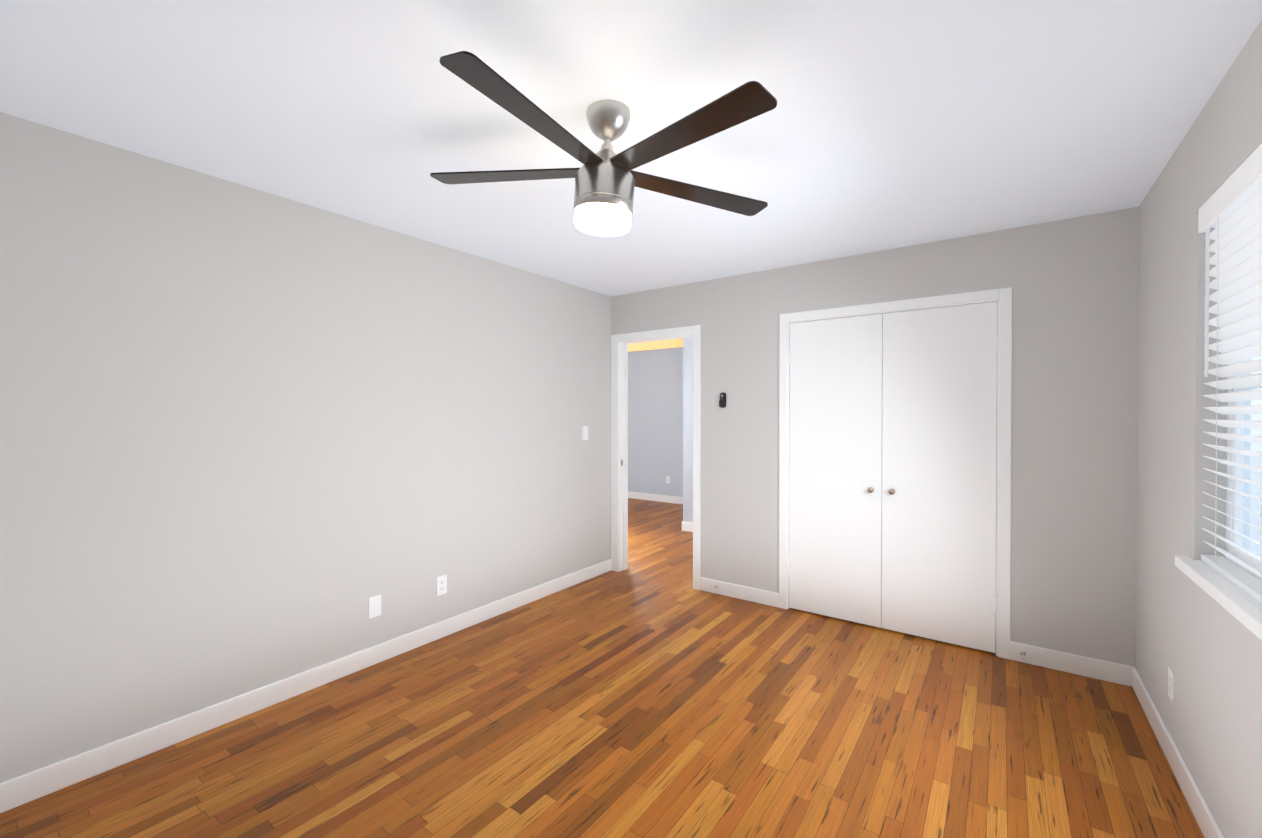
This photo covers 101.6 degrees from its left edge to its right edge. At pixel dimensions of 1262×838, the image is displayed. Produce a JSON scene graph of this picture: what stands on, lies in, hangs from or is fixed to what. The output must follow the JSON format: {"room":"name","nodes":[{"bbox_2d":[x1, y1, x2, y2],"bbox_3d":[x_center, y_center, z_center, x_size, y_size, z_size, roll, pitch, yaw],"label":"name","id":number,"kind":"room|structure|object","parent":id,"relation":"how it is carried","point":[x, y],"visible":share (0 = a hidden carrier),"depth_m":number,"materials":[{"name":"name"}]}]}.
{"room":"empty bedroom","nodes":[
{"label":"empty bedroom","id":0,"kind":"room"},
{"bbox_2d":[0,112,610,782],"bbox_3d":[-1.529,0.144,2.820,0.120,2.440,4.700,0,1,36],"label":"wall","id":1,"kind":"structure","parent":0,"point":[250,438],"depth_m":2.36,"materials":[{"name":"grey paint"}]},
{"bbox_2d":[0,559,611,812],"bbox_3d":[-1.475,1.313,2.790,0.013,0.103,4.460,0,1,36],"label":"baseboard","id":2,"kind":"structure","parent":1,"relation":"attached to","point":[34,785],"depth_m":2.35,"materials":[{"name":"white wood"}]},
{"bbox_2d":[368,595,380,618],"bbox_3d":[-1.425,1.044,2.863,0.008,0.115,0.070,0,1,36],"label":"blank wall plate","id":3,"kind":"object","parent":1,"relation":"attached to","point":[374,606],"visible":1,"depth_m":2.86,"materials":[{"name":"white plastic"}]},
{"bbox_2d":[436,575,446,595],"bbox_3d":[-1.179,1.036,3.203,0.008,0.115,0.070,0,1,36],"label":"electrical outlet","id":4,"kind":"object","parent":1,"relation":"attached to","point":[441,585],"visible":1,"depth_m":3.20,"materials":[{"name":"white plastic"}]},
{"bbox_2d":[582,426,587,439],"bbox_3d":[-0.381,0.117,4.297,0.015,0.115,0.070,0,1,36],"label":"light switch","id":5,"kind":"object","parent":1,"relation":"attached to","point":[584,432],"visible":1,"depth_m":4.29,"materials":[{"name":"white plastic"}]},
{"bbox_2d":[0,498,1203,837],"bbox_3d":[-0.547,1.403,4.168,7.105,0.100,8.020,0,1,36],"label":"floor","id":6,"kind":"structure","parent":0,"point":[626,704],"depth_m":2.16,"materials":[{"name":"brown wood"}]},
{"bbox_2d":[0,0,1261,351],"bbox_3d":[-0.547,-1.137,4.148,7.105,0.100,8.020,0,1,36],"label":"ceiling","id":7,"kind":"structure","parent":0,"point":[888,124],"depth_m":1.75,"materials":[{"name":"white paint"}]},
{"bbox_2d":[430,51,776,235],"bbox_3d":[-0.099,-0.864,1.760,1.279,0.407,1.254,0,1,36],"label":"ceiling fan","id":8,"kind":"object","parent":7,"relation":"hanging from","point":[607,179],"visible":1,"depth_m":1.70,"materials":[{"name":"brown wood"}]},
{"bbox_2d":[628,347,682,496],"bbox_3d":[0.931,0.103,7.963,5.050,2.440,0.120,0,1,36],"label":"wall","id":9,"kind":"structure","parent":0,"point":[655,417],"depth_m":8.27,"materials":[{"name":"grey paint"}]},
{"bbox_2d":[628,491,682,503],"bbox_3d":[0.913,1.269,7.904,4.900,0.110,0.012,0,1,36],"label":"baseboard","id":10,"kind":"structure","parent":9,"relation":"attached to","point":[657,497],"depth_m":8.27,"materials":[{"name":"white wood"}]},
{"bbox_2d":[683,338,692,522],"bbox_3d":[1.336,0.121,5.722,1.670,2.440,0.120,0,1,36],"label":"wall","id":11,"kind":"structure","parent":0,"point":[687,429],"depth_m":6.12,"materials":[{"name":"grey paint"}]},
{"bbox_2d":[682,521,692,531],"bbox_3d":[1.293,1.286,5.681,1.682,0.110,0.012,0,1,36],"label":"baseboard","id":12,"kind":"structure","parent":11,"relation":"attached to","point":[687,526],"depth_m":6.12,"materials":[{"name":"white wood"}]},
{"bbox_2d":[611,207,1138,666],"bbox_3d":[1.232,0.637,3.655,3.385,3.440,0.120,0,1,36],"label":"wall","id":13,"kind":"structure","parent":0,"point":[1072,283],"depth_m":2.87,"materials":[{"name":"grey paint"}]},
{"bbox_2d":[611,325,700,589],"bbox_3d":[0.224,0.304,4.380,0.891,2.095,0.148,0,1,36],"label":"door frame","id":14,"kind":"structure","parent":13,"relation":"attached to","point":[619,449],"depth_m":4.54,"materials":[{"name":"white wood"}]},
{"bbox_2d":[719,392,725,407],"bbox_3d":[0.702,-0.145,3.943,0.050,0.118,0.025,0,1,36],"label":"remote","id":15,"kind":"object","parent":13,"relation":"attached to","point":[722,402],"visible":1,"depth_m":3.94,"materials":[{"name":"black plastic"}]},
{"bbox_2d":[700,577,778,607],"bbox_3d":[0.810,1.304,3.883,0.646,0.103,0.013,0,1,36],"label":"baseboard","id":16,"kind":"structure","parent":13,"relation":"attached to","point":[765,597],"depth_m":3.87,"materials":[{"name":"white wood"}]},
{"bbox_2d":[787,314,882,627],"bbox_3d":[1.362,0.335,3.483,0.610,2.024,0.081,0,1,36],"label":"closet door","id":17,"kind":"structure","parent":13,"relation":"in","point":[834,566],"depth_m":3.47,"materials":[{"name":"white wood"}]},
{"bbox_2d":[779,287,1011,659],"bbox_3d":[1.642,0.307,3.348,1.338,2.106,0.134,0,1,36],"label":"trim","id":18,"kind":"structure","parent":13,"relation":"attached to","point":[1002,297],"depth_m":2.98,"materials":[{"name":"white wood"}]},
{"bbox_2d":[881,302,998,652],"bbox_3d":[1.859,0.338,3.125,0.610,2.024,0.081,0,1,36],"label":"closet door","id":19,"kind":"structure","parent":13,"relation":"in","point":[939,398],"depth_m":3.12,"materials":[{"name":"white wood"}]},
{"bbox_2d":[1010,641,1131,686],"bbox_3d":[2.349,1.313,2.772,0.509,0.103,0.013,0,1,36],"label":"baseboard","id":20,"kind":"structure","parent":13,"relation":"attached to","point":[1117,673],"depth_m":2.75,"materials":[{"name":"white wood"}]},
{"bbox_2d":[1135,20,1261,837],"bbox_3d":[1.313,0.160,0.769,0.120,2.440,4.700,0,1,36],"label":"wall","id":21,"kind":"structure","parent":0,"point":[1201,643],"depth_m":1.86,"materials":[{"name":"grey paint"}]},
{"bbox_2d":[1168,667,1174,701],"bbox_3d":[2.157,1.060,2.053,0.008,0.115,0.070,0,1,36],"label":"electrical outlet","id":22,"kind":"object","parent":21,"relation":"attached to","point":[1171,684],"visible":0.98,"depth_m":2.04,"materials":[{"name":"white plastic"}]},
{"bbox_2d":[1132,667,1224,837],"bbox_3d":[1.259,1.328,0.817,0.013,0.103,4.460,0,1,36],"label":"baseboard","id":23,"kind":"structure","parent":21,"relation":"attached to","point":[1202,814],"depth_m":1.94,"materials":[{"name":"white wood"}]},
{"bbox_2d":[1175,555,1261,640],"bbox_3d":[1.709,0.522,1.392,0.115,0.040,1.140,0,1,36],"label":"window sill","id":24,"kind":"structure","parent":21,"relation":"attached to","point":[1242,606],"depth_m":1.50,"materials":[{"name":"white wood"}]},
{"bbox_2d":[1198,143,1261,602],"bbox_3d":[1.722,-0.120,1.377,0.066,1.232,1.044,0,1,36],"label":"window blinds","id":25,"kind":"object","parent":21,"relation":"attached to","point":[1230,210],"visible":1,"depth_m":1.59,"materials":[{"name":"white plastic"}]},
{"bbox_2d":[1226,345,1261,579],"bbox_3d":[1.769,-0.117,1.344,0.057,1.240,1.050,0,1,36],"label":"window","id":26,"kind":"structure","parent":21,"relation":"in","point":[1231,509],"depth_m":1.73,"materials":[{"name":"white glass"}]},
{"label":"outside","id":27,"kind":"structure","parent":0,"visible":0},
{"bbox_2d":[1250,456,1261,555],"bbox_3d":[4.195,1.919,2.119,70.000,0.100,70.000,0,1,36],"label":"ground","id":28,"kind":"structure","parent":27,"point":[1253,534],"depth_m":10.48,"materials":[{"name":"white"}]}
]}

